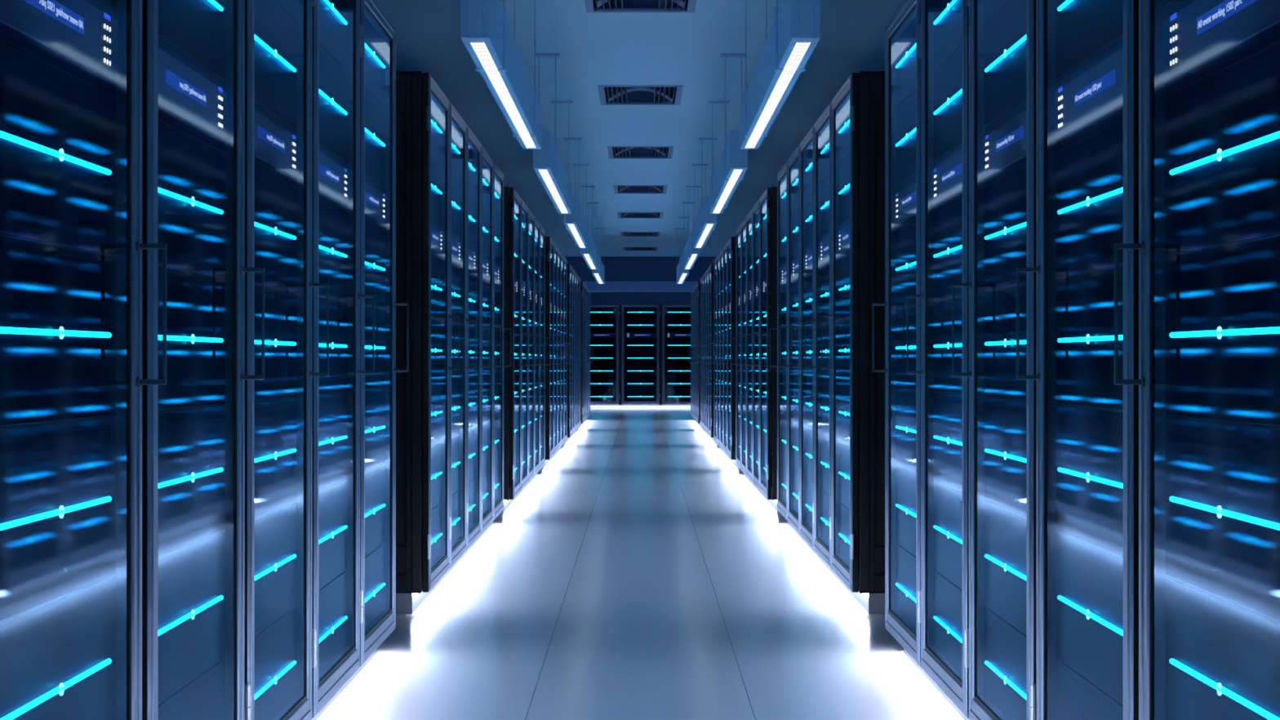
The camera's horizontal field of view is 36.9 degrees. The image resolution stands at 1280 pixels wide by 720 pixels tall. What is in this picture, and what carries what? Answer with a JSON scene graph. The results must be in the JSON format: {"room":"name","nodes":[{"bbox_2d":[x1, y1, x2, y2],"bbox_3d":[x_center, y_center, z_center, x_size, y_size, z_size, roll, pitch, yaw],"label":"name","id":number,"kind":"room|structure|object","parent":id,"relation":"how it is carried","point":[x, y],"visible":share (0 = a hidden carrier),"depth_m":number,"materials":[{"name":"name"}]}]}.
{"room":"server room","nodes":[
{"label":"server room","id":0,"kind":"room"},
{"bbox_2d":[316,408,964,719],"bbox_3d":[0.000,1.010,18.633,4.300,0.100,40.466,0,0,0],"label":"floor","id":1,"kind":"structure","parent":0,"point":[640,573],"depth_m":7.22,"materials":[{"name":"grey tile"}]},
{"bbox_2d":[0,0,166,719],"bbox_3d":[-1.277,-0.066,2.711,1.046,2.053,0.794,0,0,0],"label":"rack","id":2,"kind":"object","parent":1,"relation":"on","point":[71,245],"visible":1,"depth_m":2.78,"materials":[{"name":"black metal"}]},
{"bbox_2d":[103,12,111,21],"bbox_3d":[-0.820,-0.528,2.953,0.001,0.008,0.032,0,0,0],"label":"light","id":3,"kind":"object","parent":2,"relation":"on","point":[107,17],"depth_m":2.95,"materials":[{"name":"blue plastic"}]},
{"bbox_2d":[142,0,264,719],"bbox_3d":[-1.277,-0.066,3.507,1.046,2.053,0.794,0,0,0],"label":"rack","id":4,"kind":"object","parent":1,"relation":"on","point":[193,51],"visible":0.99,"depth_m":3.54,"materials":[{"name":"black metal"}]},
{"bbox_2d":[244,0,328,719],"bbox_3d":[-1.277,-0.066,4.303,1.046,2.053,0.794,0,0,0],"label":"rack","id":5,"kind":"object","parent":1,"relation":"on","point":[278,33],"visible":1,"depth_m":4.38,"materials":[{"name":"black metal"}]},
{"bbox_2d":[311,0,374,719],"bbox_3d":[-1.277,-0.066,5.099,1.046,2.053,0.794,0,0,0],"label":"rack","id":6,"kind":"object","parent":1,"relation":"on","point":[335,24],"visible":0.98,"depth_m":5.20,"materials":[{"name":"black metal"}]},
{"bbox_2d":[338,0,408,694],"bbox_3d":[-1.277,-0.066,5.895,1.046,2.053,0.794,0,0,0],"label":"rack","id":7,"kind":"object","parent":1,"relation":"on","point":[377,32],"visible":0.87,"depth_m":6.04,"materials":[{"name":"black metal"}]},
{"bbox_2d":[395,71,459,613],"bbox_3d":[-1.277,-0.066,7.660,1.046,2.053,0.794,0,0,0],"label":"rack","id":8,"kind":"object","parent":1,"relation":"on","point":[422,108],"visible":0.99,"depth_m":7.28,"materials":[{"name":"black metal"}]},
{"bbox_2d":[435,101,475,587],"bbox_3d":[-1.277,-0.066,8.456,1.046,2.053,0.794,0,0,0],"label":"rack","id":9,"kind":"object","parent":1,"relation":"on","point":[458,126],"visible":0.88,"depth_m":8.67,"materials":[{"name":"black metal"}]},
{"bbox_2d":[453,124,489,568],"bbox_3d":[-1.277,-0.066,9.252,1.046,2.053,0.794,0,0,0],"label":"rack","id":10,"kind":"object","parent":1,"relation":"on","point":[473,145],"visible":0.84,"depth_m":9.48,"materials":[{"name":"black metal"}]},
{"bbox_2d":[468,144,501,551],"bbox_3d":[-1.277,-0.066,10.048,1.046,2.053,0.794,0,0,0],"label":"rack","id":11,"kind":"object","parent":1,"relation":"on","point":[486,162],"visible":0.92,"depth_m":10.34,"materials":[{"name":"black metal"}]},
{"bbox_2d":[481,160,511,536],"bbox_3d":[-1.277,-0.066,10.844,1.046,2.053,0.794,0,0,0],"label":"rack","id":12,"kind":"object","parent":1,"relation":"on","point":[498,176],"visible":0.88,"depth_m":11.16,"materials":[{"name":"black metal"}]},
{"bbox_2d":[501,186,527,512],"bbox_3d":[-1.277,-0.066,12.499,1.046,2.053,0.794,0,0,0],"label":"rack","id":13,"kind":"object","parent":1,"relation":"on","point":[512,200],"visible":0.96,"depth_m":12.12,"materials":[{"name":"black metal"}]},
{"bbox_2d":[511,198,534,502],"bbox_3d":[-1.277,-0.066,13.295,1.046,2.053,0.794,0,0,0],"label":"rack","id":14,"kind":"object","parent":1,"relation":"on","point":[524,207],"visible":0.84,"depth_m":13.34,"materials":[{"name":"black metal"}]},
{"bbox_2d":[519,208,540,494],"bbox_3d":[-1.277,-0.066,14.091,1.046,2.053,0.794,0,0,0],"label":"rack","id":15,"kind":"object","parent":1,"relation":"on","point":[531,216],"visible":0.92,"depth_m":14.14,"materials":[{"name":"black metal"}]},
{"bbox_2d":[525,217,545,487],"bbox_3d":[-1.277,-0.066,14.887,1.046,2.053,0.794,0,0,0],"label":"rack","id":16,"kind":"object","parent":1,"relation":"on","point":[537,226],"visible":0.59,"depth_m":15.04,"materials":[{"name":"black metal"}]},
{"bbox_2d":[532,223,550,479],"bbox_3d":[-1.277,-0.066,15.683,1.046,2.053,0.794,0,0,0],"label":"rack","id":17,"kind":"object","parent":1,"relation":"on","point":[542,230],"visible":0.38,"depth_m":15.79,"materials":[{"name":"black metal"}]},
{"bbox_2d":[542,235,558,468],"bbox_3d":[-1.277,-0.066,17.337,1.046,2.053,0.794,0,0,0],"label":"rack","id":18,"kind":"object","parent":1,"relation":"on","point":[549,245],"visible":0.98,"depth_m":16.98,"materials":[{"name":"black metal"}]},
{"bbox_2d":[546,242,562,463],"bbox_3d":[-1.277,-0.066,18.133,1.046,2.053,0.794,0,0,0],"label":"rack","id":19,"kind":"object","parent":1,"relation":"on","point":[555,246],"visible":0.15,"depth_m":18.26,"materials":[{"name":"black metal"}]},
{"bbox_2d":[551,248,565,458],"bbox_3d":[-1.277,-0.066,18.929,1.046,2.053,0.794,0,0,0],"label":"rack","id":20,"kind":"object","parent":1,"relation":"on","point":[558,251],"visible":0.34,"depth_m":18.99,"materials":[{"name":"black metal"}]},
{"bbox_2d":[554,252,568,455],"bbox_3d":[-1.277,-0.066,19.725,1.046,2.053,0.794,0,0,0],"label":"rack","id":21,"kind":"object","parent":1,"relation":"on","point":[562,255],"visible":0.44,"depth_m":19.79,"materials":[{"name":"black metal"}]},
{"bbox_2d":[558,257,571,450],"bbox_3d":[-1.277,-0.066,20.521,1.046,2.053,0.794,0,0,0],"label":"rack","id":22,"kind":"object","parent":1,"relation":"on","point":[565,260],"visible":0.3,"depth_m":20.81,"materials":[{"name":"black metal"}]},
{"bbox_2d":[563,263,576,444],"bbox_3d":[-1.277,-0.066,22.175,1.046,2.053,0.794,0,0,0],"label":"rack","id":23,"kind":"object","parent":1,"relation":"on","point":[569,267],"visible":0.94,"depth_m":21.80,"materials":[{"name":"black metal"}]},
{"bbox_2d":[567,267,578,440],"bbox_3d":[-1.277,-0.066,22.971,1.046,2.053,0.794,0,0,0],"label":"rack","id":24,"kind":"object","parent":1,"relation":"on","point":[573,270],"visible":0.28,"depth_m":23.10,"materials":[{"name":"black metal"}]},
{"bbox_2d":[569,271,580,438],"bbox_3d":[-1.277,-0.066,23.767,1.046,2.053,0.794,0,0,0],"label":"rack","id":25,"kind":"object","parent":1,"relation":"on","point":[575,273],"visible":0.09,"depth_m":23.97,"materials":[{"name":"black metal"}]},
{"bbox_2d":[572,274,582,435],"bbox_3d":[-1.277,-0.066,24.563,1.046,2.053,0.794,0,0,0],"label":"rack","id":26,"kind":"object","parent":1,"relation":"on","point":[577,274],"visible":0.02,"depth_m":24.60,"materials":[{"name":"black metal"}]},
{"bbox_2d":[573,276,584,433],"bbox_3d":[-1.277,-0.066,25.359,1.046,2.053,0.794,0,0,0],"label":"rack","id":27,"kind":"object","parent":1,"relation":"on","point":[580,279],"visible":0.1,"depth_m":25.59,"materials":[{"name":"black metal"}]},
{"bbox_2d":[577,281,587,429],"bbox_3d":[-1.277,-0.066,27.014,1.046,2.053,0.794,0,0,0],"label":"rack","id":28,"kind":"object","parent":1,"relation":"on","point":[582,282],"visible":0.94,"depth_m":26.66,"materials":[{"name":"black metal"}]},
{"bbox_2d":[579,284,589,426],"bbox_3d":[-1.277,-0.066,27.810,1.046,2.053,0.794,0,0,0],"label":"rack","id":29,"kind":"object","parent":1,"relation":"on","point":[584,285],"visible":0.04,"depth_m":28.06,"materials":[{"name":"black metal"}]},
{"bbox_2d":[582,286,590,424],"bbox_3d":[-1.277,-0.066,28.606,1.046,2.053,0.794,0,0,0],"label":"rack","id":30,"kind":"object","parent":1,"relation":"on","point":[586,286],"visible":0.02,"depth_m":28.69,"materials":[{"name":"black metal"}]},
{"bbox_2d":[583,288,591,422],"bbox_3d":[-1.277,-0.066,29.402,1.046,2.053,0.794,0,0,0],"label":"rack","id":31,"kind":"object","parent":1,"relation":"on","point":[588,289],"visible":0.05,"depth_m":29.59,"materials":[{"name":"black metal"}]},
{"bbox_2d":[584,289,593,422],"bbox_3d":[-1.277,-0.066,30.198,1.046,2.053,0.794,0,0,0],"label":"rack","id":32,"kind":"object","parent":1,"relation":"on","point":[588,290],"visible":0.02,"depth_m":30.51,"materials":[{"name":"black metal"}]},
{"bbox_2d":[590,304,620,408],"bbox_3d":[-0.796,-0.066,38.194,0.794,2.053,1.046,0,0,0],"label":"rack","id":33,"kind":"object","parent":1,"relation":"on","point":[605,319],"visible":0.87,"depth_m":37.74,"materials":[{"name":"black metal"}]},
{"bbox_2d":[620,304,660,408],"bbox_3d":[0.000,-0.066,38.194,0.794,2.053,1.046,0,0,0],"label":"rack","id":34,"kind":"object","parent":1,"relation":"on","point":[640,324],"visible":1,"depth_m":37.74,"materials":[{"name":"black metal"}]},
{"bbox_2d":[660,304,690,408],"bbox_3d":[0.796,-0.066,38.194,0.794,2.053,1.046,0,0,0],"label":"rack","id":35,"kind":"object","parent":1,"relation":"on","point":[675,319],"visible":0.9,"depth_m":37.74,"materials":[{"name":"black metal"}]},
{"bbox_2d":[688,290,696,422],"bbox_3d":[1.277,-0.066,30.198,1.046,2.053,0.794,0,0,0],"label":"rack","id":36,"kind":"object","parent":1,"relation":"on","point":[691,291],"visible":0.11,"depth_m":29.90,"materials":[{"name":"black metal"}]},
{"bbox_2d":[688,288,697,423],"bbox_3d":[1.277,-0.066,29.402,1.046,2.053,0.794,0,0,0],"label":"rack","id":37,"kind":"object","parent":1,"relation":"on","point":[692,289],"visible":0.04,"depth_m":29.65,"materials":[{"name":"black metal"}]},
{"bbox_2d":[690,287,699,425],"bbox_3d":[1.277,-0.066,28.606,1.046,2.053,0.794,0,0,0],"label":"rack","id":38,"kind":"object","parent":1,"relation":"on","point":[694,287],"visible":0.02,"depth_m":28.76,"materials":[{"name":"black metal"}]},
{"bbox_2d":[694,284,701,426],"bbox_3d":[1.277,-0.066,27.810,1.046,2.053,0.794,0,0,0],"label":"rack","id":39,"kind":"object","parent":1,"relation":"on","point":[695,285],"visible":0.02,"depth_m":27.91,"materials":[{"name":"black metal"}]},
{"bbox_2d":[693,281,703,429],"bbox_3d":[1.277,-0.066,27.014,1.046,2.053,0.794,0,0,0],"label":"rack","id":40,"kind":"object","parent":1,"relation":"on","point":[698,282],"visible":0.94,"depth_m":26.91,"materials":[{"name":"black metal"}]},
{"bbox_2d":[697,276,706,433],"bbox_3d":[1.277,-0.066,25.359,1.046,2.053,0.794,0,0,0],"label":"rack","id":41,"kind":"object","parent":1,"relation":"on","point":[700,280],"visible":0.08,"depth_m":25.64,"materials":[{"name":"black metal"}]},
{"bbox_2d":[698,273,709,435],"bbox_3d":[1.277,-0.066,24.563,1.046,2.053,0.794,0,0,0],"label":"rack","id":42,"kind":"object","parent":1,"relation":"on","point":[704,273],"visible":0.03,"depth_m":24.70,"materials":[{"name":"black metal"}]},
{"bbox_2d":[700,271,711,438],"bbox_3d":[1.277,-0.066,23.767,1.046,2.053,0.794,0,0,0],"label":"rack","id":43,"kind":"object","parent":1,"relation":"on","point":[704,274],"visible":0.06,"depth_m":24.02,"materials":[{"name":"black metal"}]},
{"bbox_2d":[702,268,714,441],"bbox_3d":[1.277,-0.066,22.971,1.046,2.053,0.794,0,0,0],"label":"rack","id":44,"kind":"object","parent":1,"relation":"on","point":[707,270],"visible":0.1,"depth_m":23.14,"materials":[{"name":"black metal"}]},
{"bbox_2d":[704,263,717,444],"bbox_3d":[1.277,-0.066,22.175,1.046,2.053,0.794,0,0,0],"label":"rack","id":45,"kind":"object","parent":1,"relation":"on","point":[711,267],"visible":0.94,"depth_m":21.90,"materials":[{"name":"black metal"}]},
{"bbox_2d":[710,257,722,450],"bbox_3d":[1.277,-0.066,20.521,1.046,2.053,0.794,0,0,0],"label":"rack","id":46,"kind":"object","parent":1,"relation":"on","point":[715,260],"visible":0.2,"depth_m":20.62,"materials":[{"name":"black metal"}]},
{"bbox_2d":[712,253,726,455],"bbox_3d":[1.277,-0.066,19.725,1.046,2.053,0.794,0,0,0],"label":"rack","id":47,"kind":"object","parent":1,"relation":"on","point":[718,255],"visible":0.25,"depth_m":19.82,"materials":[{"name":"black metal"}]},
{"bbox_2d":[715,248,729,458],"bbox_3d":[1.277,-0.066,18.929,1.046,2.053,0.794,0,0,0],"label":"rack","id":48,"kind":"object","parent":1,"relation":"on","point":[722,251],"visible":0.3,"depth_m":19.02,"materials":[{"name":"black metal"}]},
{"bbox_2d":[719,242,733,463],"bbox_3d":[1.277,-0.066,18.133,1.046,2.053,0.794,0,0,0],"label":"rack","id":49,"kind":"object","parent":1,"relation":"on","point":[725,248],"visible":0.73,"depth_m":18.24,"materials":[{"name":"black metal"}]},
{"bbox_2d":[722,235,739,468],"bbox_3d":[1.277,-0.066,17.337,1.046,2.053,0.794,0,0,0],"label":"rack","id":50,"kind":"object","parent":1,"relation":"on","point":[731,242],"visible":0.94,"depth_m":16.98,"materials":[{"name":"black metal"}]},
{"bbox_2d":[730,223,748,479],"bbox_3d":[1.277,-0.066,15.683,1.046,2.053,0.794,0,0,0],"label":"rack","id":51,"kind":"object","parent":1,"relation":"on","point":[738,233],"visible":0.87,"depth_m":15.81,"materials":[{"name":"black metal"}]},
{"bbox_2d":[735,216,755,487],"bbox_3d":[1.277,-0.066,14.887,1.046,2.053,0.794,0,0,0],"label":"rack","id":52,"kind":"object","parent":1,"relation":"on","point":[744,223],"visible":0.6,"depth_m":14.94,"materials":[{"name":"black metal"}]},
{"bbox_2d":[740,208,761,493],"bbox_3d":[1.277,-0.066,14.091,1.046,2.053,0.794,0,0,0],"label":"rack","id":53,"kind":"object","parent":1,"relation":"on","point":[749,216],"visible":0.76,"depth_m":14.16,"materials":[{"name":"black metal"}]},
{"bbox_2d":[746,198,768,502],"bbox_3d":[1.277,-0.066,13.295,1.046,2.053,0.794,0,0,0],"label":"rack","id":54,"kind":"object","parent":1,"relation":"on","point":[756,208],"visible":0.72,"depth_m":13.36,"materials":[{"name":"black metal"}]},
{"bbox_2d":[753,186,779,512],"bbox_3d":[1.277,-0.066,12.499,1.046,2.053,0.794,0,0,0],"label":"rack","id":55,"kind":"object","parent":1,"relation":"on","point":[768,200],"visible":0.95,"depth_m":12.13,"materials":[{"name":"black metal"}]},
{"bbox_2d":[769,160,799,536],"bbox_3d":[1.277,-0.066,10.844,1.046,2.053,0.794,0,0,0],"label":"rack","id":56,"kind":"object","parent":1,"relation":"on","point":[782,176],"visible":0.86,"depth_m":11.11,"materials":[{"name":"black metal"}]},
{"bbox_2d":[779,144,812,550],"bbox_3d":[1.277,-0.066,10.048,1.046,2.053,0.794,0,0,0],"label":"rack","id":57,"kind":"object","parent":1,"relation":"on","point":[793,162],"visible":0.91,"depth_m":10.29,"materials":[{"name":"black metal"}]},
{"bbox_2d":[791,124,827,568],"bbox_3d":[1.277,-0.066,9.252,1.046,2.053,0.794,0,0,0],"label":"rack","id":58,"kind":"object","parent":1,"relation":"on","point":[806,145],"visible":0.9,"depth_m":9.49,"materials":[{"name":"black metal"}]},
{"bbox_2d":[804,101,846,588],"bbox_3d":[1.277,-0.066,8.456,1.046,2.053,0.794,0,0,0],"label":"rack","id":59,"kind":"object","parent":1,"relation":"on","point":[822,127],"visible":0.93,"depth_m":8.68,"materials":[{"name":"black metal"}]},
{"bbox_2d":[821,71,884,613],"bbox_3d":[1.277,-0.066,7.660,1.046,2.053,0.794,0,0,0],"label":"rack","id":60,"kind":"object","parent":1,"relation":"on","point":[858,108],"visible":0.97,"depth_m":7.28,"materials":[{"name":"black metal"}]},
{"bbox_2d":[872,0,942,694],"bbox_3d":[1.277,-0.066,5.895,1.046,2.053,0.794,0,0,0],"label":"rack","id":61,"kind":"object","parent":1,"relation":"on","point":[903,32],"visible":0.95,"depth_m":6.04,"materials":[{"name":"black metal"}]},
{"bbox_2d":[906,0,968,719],"bbox_3d":[1.277,-0.066,5.099,1.046,2.053,0.794,0,0,0],"label":"rack","id":62,"kind":"object","parent":1,"relation":"on","point":[944,24],"visible":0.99,"depth_m":5.20,"materials":[{"name":"black metal"}]},
{"bbox_2d":[951,0,1035,719],"bbox_3d":[1.277,-0.066,4.303,1.046,2.053,0.794,0,0,0],"label":"rack","id":63,"kind":"object","parent":1,"relation":"on","point":[1002,33],"visible":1,"depth_m":4.40,"materials":[{"name":"glass"}]},
{"bbox_2d":[1016,0,1138,719],"bbox_3d":[1.277,-0.066,3.507,1.046,2.053,0.794,0,0,0],"label":"rack","id":64,"kind":"object","parent":1,"relation":"on","point":[1087,51],"visible":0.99,"depth_m":3.57,"materials":[{"name":"black metal"}]},
{"bbox_2d":[1057,86,1062,93],"bbox_3d":[0.820,-0.528,3.749,0.001,0.008,0.032,0,0,0],"label":"light","id":65,"kind":"object","parent":64,"relation":"on","point":[1060,90],"depth_m":3.75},
{"bbox_2d":[1114,0,1279,719],"bbox_3d":[1.277,-0.066,2.711,1.046,2.053,0.794,0,0,0],"label":"rack","id":66,"kind":"object","parent":1,"relation":"on","point":[1208,246],"visible":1,"depth_m":2.80,"materials":[{"name":"black metal"}]},
{"bbox_2d":[1169,12,1177,21],"bbox_3d":[0.820,-0.528,2.953,0.001,0.008,0.032,0,0,0],"label":"light","id":67,"kind":"object","parent":66,"relation":"on","point":[1174,17],"depth_m":2.95,"materials":[{"name":"blue plastic"}]},
{"bbox_2d":[375,0,905,256],"bbox_3d":[0.000,-2.157,18.633,4.300,0.250,40.466,0,0,0],"label":"ceiling","id":68,"kind":"structure","parent":0,"point":[595,49],"depth_m":14.25,"materials":[{"name":"blue paint"}]},
{"bbox_2d":[460,0,541,149],"bbox_3d":[-0.619,-1.612,9.047,0.170,0.840,3.781,0,0,0],"label":"ceiling light","id":69,"kind":"object","parent":68,"relation":"hanging from","point":[486,33],"visible":1,"depth_m":8.20,"materials":[{"name":"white metal"}]},
{"bbox_2d":[471,42,533,145],"bbox_3d":[-0.619,-1.220,9.072,0.053,0.029,3.631,0,0,0],"label":"diffuser","id":70,"kind":"object","parent":69,"relation":"attached to","point":[488,57],"depth_m":8.56,"materials":[{"name":"white plastic"}]},
{"bbox_2d":[533,53,573,213],"bbox_3d":[-0.619,-1.612,13.885,0.170,0.840,3.781,0,0,0],"label":"ceiling light","id":71,"kind":"object","parent":68,"relation":"hanging from","point":[548,164],"visible":0.96,"depth_m":12.78,"materials":[{"name":"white metal"}]},
{"bbox_2d":[539,169,567,213],"bbox_3d":[-0.619,-1.220,13.910,0.053,0.029,3.631,0,0,0],"label":"diffuser","id":72,"kind":"object","parent":71,"relation":"attached to","point":[550,180],"depth_m":13.59,"materials":[{"name":"white plastic"}]},
{"bbox_2d":[563,137,589,248],"bbox_3d":[-0.619,-1.612,18.724,0.170,0.840,3.781,0,0,0],"label":"ceiling light","id":73,"kind":"object","parent":68,"relation":"hanging from","point":[575,223],"visible":0.96,"depth_m":17.60,"materials":[{"name":"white metal"}]},
{"bbox_2d":[568,223,583,244],"bbox_3d":[-0.619,-1.220,18.748,0.053,0.029,3.631,0,0,0],"label":"diffuser","id":74,"kind":"object","parent":73,"relation":"attached to","point":[575,230],"depth_m":18.35,"materials":[{"name":"white plastic"}]},
{"bbox_2d":[580,186,599,269],"bbox_3d":[-0.619,-1.612,23.562,0.170,0.840,3.781,0,0,0],"label":"ceiling light","id":75,"kind":"object","parent":68,"relation":"hanging from","point":[589,254],"visible":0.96,"depth_m":22.55,"materials":[{"name":"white metal"}]},
{"bbox_2d":[591,217,605,284],"bbox_3d":[-0.619,-1.612,28.400,0.170,0.840,3.781,0,0,0],"label":"ceiling light","id":76,"kind":"object","parent":68,"relation":"hanging from","point":[598,274],"visible":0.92,"depth_m":27.28,"materials":[{"name":"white metal"}]},
{"bbox_2d":[597,85,683,105],"bbox_3d":[0.000,-2.124,14.734,0.630,0.196,1.060,0,0,0],"label":"ceiling vent","id":77,"kind":"object","parent":68,"relation":"in","point":[608,95],"visible":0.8,"depth_m":15.22,"materials":[{"name":"grey metal"}]},
{"bbox_2d":[605,87,675,102],"bbox_3d":[0.002,-2.071,14.734,0.540,0.071,0.970,0,0,0],"label":"grille","id":78,"kind":"object","parent":77,"relation":"attached to","point":[634,95],"depth_m":15.26,"materials":[{"name":"black metal"}]},
{"bbox_2d":[584,0,696,12],"bbox_3d":[0.000,-2.124,10.668,0.630,0.196,1.060,0,0,0],"label":"ceiling vent","id":79,"kind":"object","parent":68,"relation":"in","point":[592,6],"visible":1,"depth_m":11.15,"materials":[{"name":"grey metal"}]},
{"bbox_2d":[595,0,686,9],"bbox_3d":[0.002,-2.071,10.668,0.540,0.071,0.970,0,0,0],"label":"grille","id":80,"kind":"object","parent":79,"relation":"attached to","point":[680,2],"depth_m":11.12,"materials":[{"name":"black metal"}]},
{"bbox_2d":[607,146,673,158],"bbox_3d":[0.000,-2.124,18.801,0.630,0.196,1.060,0,0,0],"label":"ceiling vent","id":81,"kind":"object","parent":68,"relation":"in","point":[614,152],"visible":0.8,"depth_m":19.29,"materials":[{"name":"black metal"}]},
{"bbox_2d":[613,147,667,157],"bbox_3d":[0.002,-2.071,18.801,0.540,0.071,0.970,0,0,0],"label":"grille","id":82,"kind":"object","parent":81,"relation":"attached to","point":[618,152],"depth_m":19.32,"materials":[{"name":"black metal"}]},
{"bbox_2d":[613,185,667,193],"bbox_3d":[0.000,-2.124,22.867,0.630,0.196,1.060,0,0,0],"label":"ceiling vent","id":83,"kind":"object","parent":68,"relation":"in","point":[617,188],"visible":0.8,"depth_m":23.35,"materials":[{"name":"black metal"}]},
{"bbox_2d":[618,186,662,192],"bbox_3d":[0.002,-2.071,22.867,0.540,0.071,0.970,0,0,0],"label":"grille","id":84,"kind":"object","parent":83,"relation":"attached to","point":[621,188],"depth_m":23.39,"materials":[{"name":"black metal"}]},
{"bbox_2d":[620,231,660,236],"bbox_3d":[0.000,-2.124,31.000,0.630,0.196,1.060,0,0,0],"label":"ceiling vent","id":85,"kind":"object","parent":68,"relation":"in","point":[623,233],"visible":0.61,"depth_m":31.48,"materials":[{"name":"grey metal"}]},
{"bbox_2d":[622,247,657,250],"bbox_3d":[0.000,-2.124,35.067,0.630,0.196,1.060,0,0,0],"label":"ceiling vent","id":86,"kind":"object","parent":68,"relation":"in","point":[624,248],"visible":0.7,"depth_m":35.59,"materials":[{"name":"grey metal"}]},
{"bbox_2d":[564,256,716,281],"bbox_3d":[0.000,-1.788,37.776,4.300,0.488,0.080,0,0,0],"label":"trim","id":87,"kind":"structure","parent":68,"relation":"attached to","point":[617,268],"depth_m":37.73,"materials":[{"name":"blue"}]},
{"bbox_2d":[617,212,663,217],"bbox_3d":[0.000,-2.124,26.934,0.630,0.196,1.060,0,0,0],"label":"ceiling vent","id":88,"kind":"object","parent":68,"relation":"in","point":[620,215],"visible":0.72,"depth_m":27.42,"materials":[{"name":"black metal"}]},
{"bbox_2d":[622,213,659,217],"bbox_3d":[0.002,-2.071,26.934,0.540,0.071,0.970,0,0,0],"label":"grille","id":89,"kind":"object","parent":88,"relation":"attached to","point":[624,215],"depth_m":27.45,"materials":[{"name":"black metal"}]},
{"bbox_2d":[675,217,689,284],"bbox_3d":[0.619,-1.612,28.400,0.170,0.840,3.781,0,0,0],"label":"ceiling light","id":90,"kind":"object","parent":68,"relation":"hanging from","point":[682,274],"visible":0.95,"depth_m":27.81,"materials":[{"name":"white metal"}]},
{"bbox_2d":[681,186,700,269],"bbox_3d":[0.619,-1.612,23.562,0.170,0.840,3.781,0,0,0],"label":"ceiling light","id":91,"kind":"object","parent":68,"relation":"hanging from","point":[691,255],"visible":0.94,"depth_m":22.55,"materials":[{"name":"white metal"}]},
{"bbox_2d":[691,137,717,248],"bbox_3d":[0.619,-1.612,18.724,0.170,0.840,3.781,0,0,0],"label":"ceiling light","id":92,"kind":"object","parent":68,"relation":"hanging from","point":[704,223],"visible":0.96,"depth_m":17.61,"materials":[{"name":"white metal"}]},
{"bbox_2d":[697,223,712,244],"bbox_3d":[0.619,-1.220,18.748,0.053,0.029,3.631,0,0,0],"label":"diffuser","id":93,"kind":"object","parent":92,"relation":"attached to","point":[704,230],"depth_m":18.27,"materials":[{"name":"white plastic"}]},
{"bbox_2d":[708,53,747,213],"bbox_3d":[0.619,-1.612,13.885,0.170,0.840,3.781,0,0,0],"label":"ceiling light","id":94,"kind":"object","parent":68,"relation":"hanging from","point":[731,169],"visible":0.94,"depth_m":12.78,"materials":[{"name":"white metal"}]},
{"bbox_2d":[713,169,741,213],"bbox_3d":[0.619,-1.220,13.910,0.053,0.029,3.631,0,0,0],"label":"diffuser","id":95,"kind":"object","parent":94,"relation":"attached to","point":[730,180],"depth_m":13.59,"materials":[{"name":"white plastic"}]},
{"bbox_2d":[739,0,820,149],"bbox_3d":[0.619,-1.612,9.047,0.170,0.840,3.781,0,0,0],"label":"ceiling light","id":96,"kind":"object","parent":68,"relation":"hanging from","point":[794,33],"visible":1,"depth_m":8.21,"materials":[{"name":"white metal"}]},
{"bbox_2d":[746,42,809,145],"bbox_3d":[0.619,-1.220,9.072,0.053,0.029,3.631,0,0,0],"label":"diffuser","id":97,"kind":"object","parent":96,"relation":"attached to","point":[792,57],"depth_m":8.55,"materials":[{"name":"white plastic"}]},
{"bbox_3d":[-2.200,-0.536,18.633,0.100,3.192,40.466,0,0,0],"label":"wall","id":98,"kind":"structure","parent":0,"visible":0},
{"bbox_2d":[590,292,690,304],"bbox_3d":[0.000,-1.216,37.776,4.300,0.239,0.080,0,0,0],"label":"trim","id":99,"kind":"structure","parent":98,"relation":"attached to","point":[596,298],"depth_m":37.73,"materials":[{"name":"blue"}]},
{"bbox_2d":[589,290,691,292],"bbox_3d":[0.000,-1.349,37.717,4.300,0.026,0.080,0,0,0],"label":"trim","id":100,"kind":"structure","parent":98,"relation":"attached to","point":[589,291],"depth_m":37.69,"materials":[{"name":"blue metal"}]},
{"bbox_2d":[582,281,697,290],"bbox_3d":[0.000,-1.452,37.761,4.300,0.184,0.110,0,0,0],"label":"trim","id":101,"kind":"structure","parent":98,"relation":"attached to","point":[591,286],"depth_m":37.71,"materials":[{"name":"blue"}]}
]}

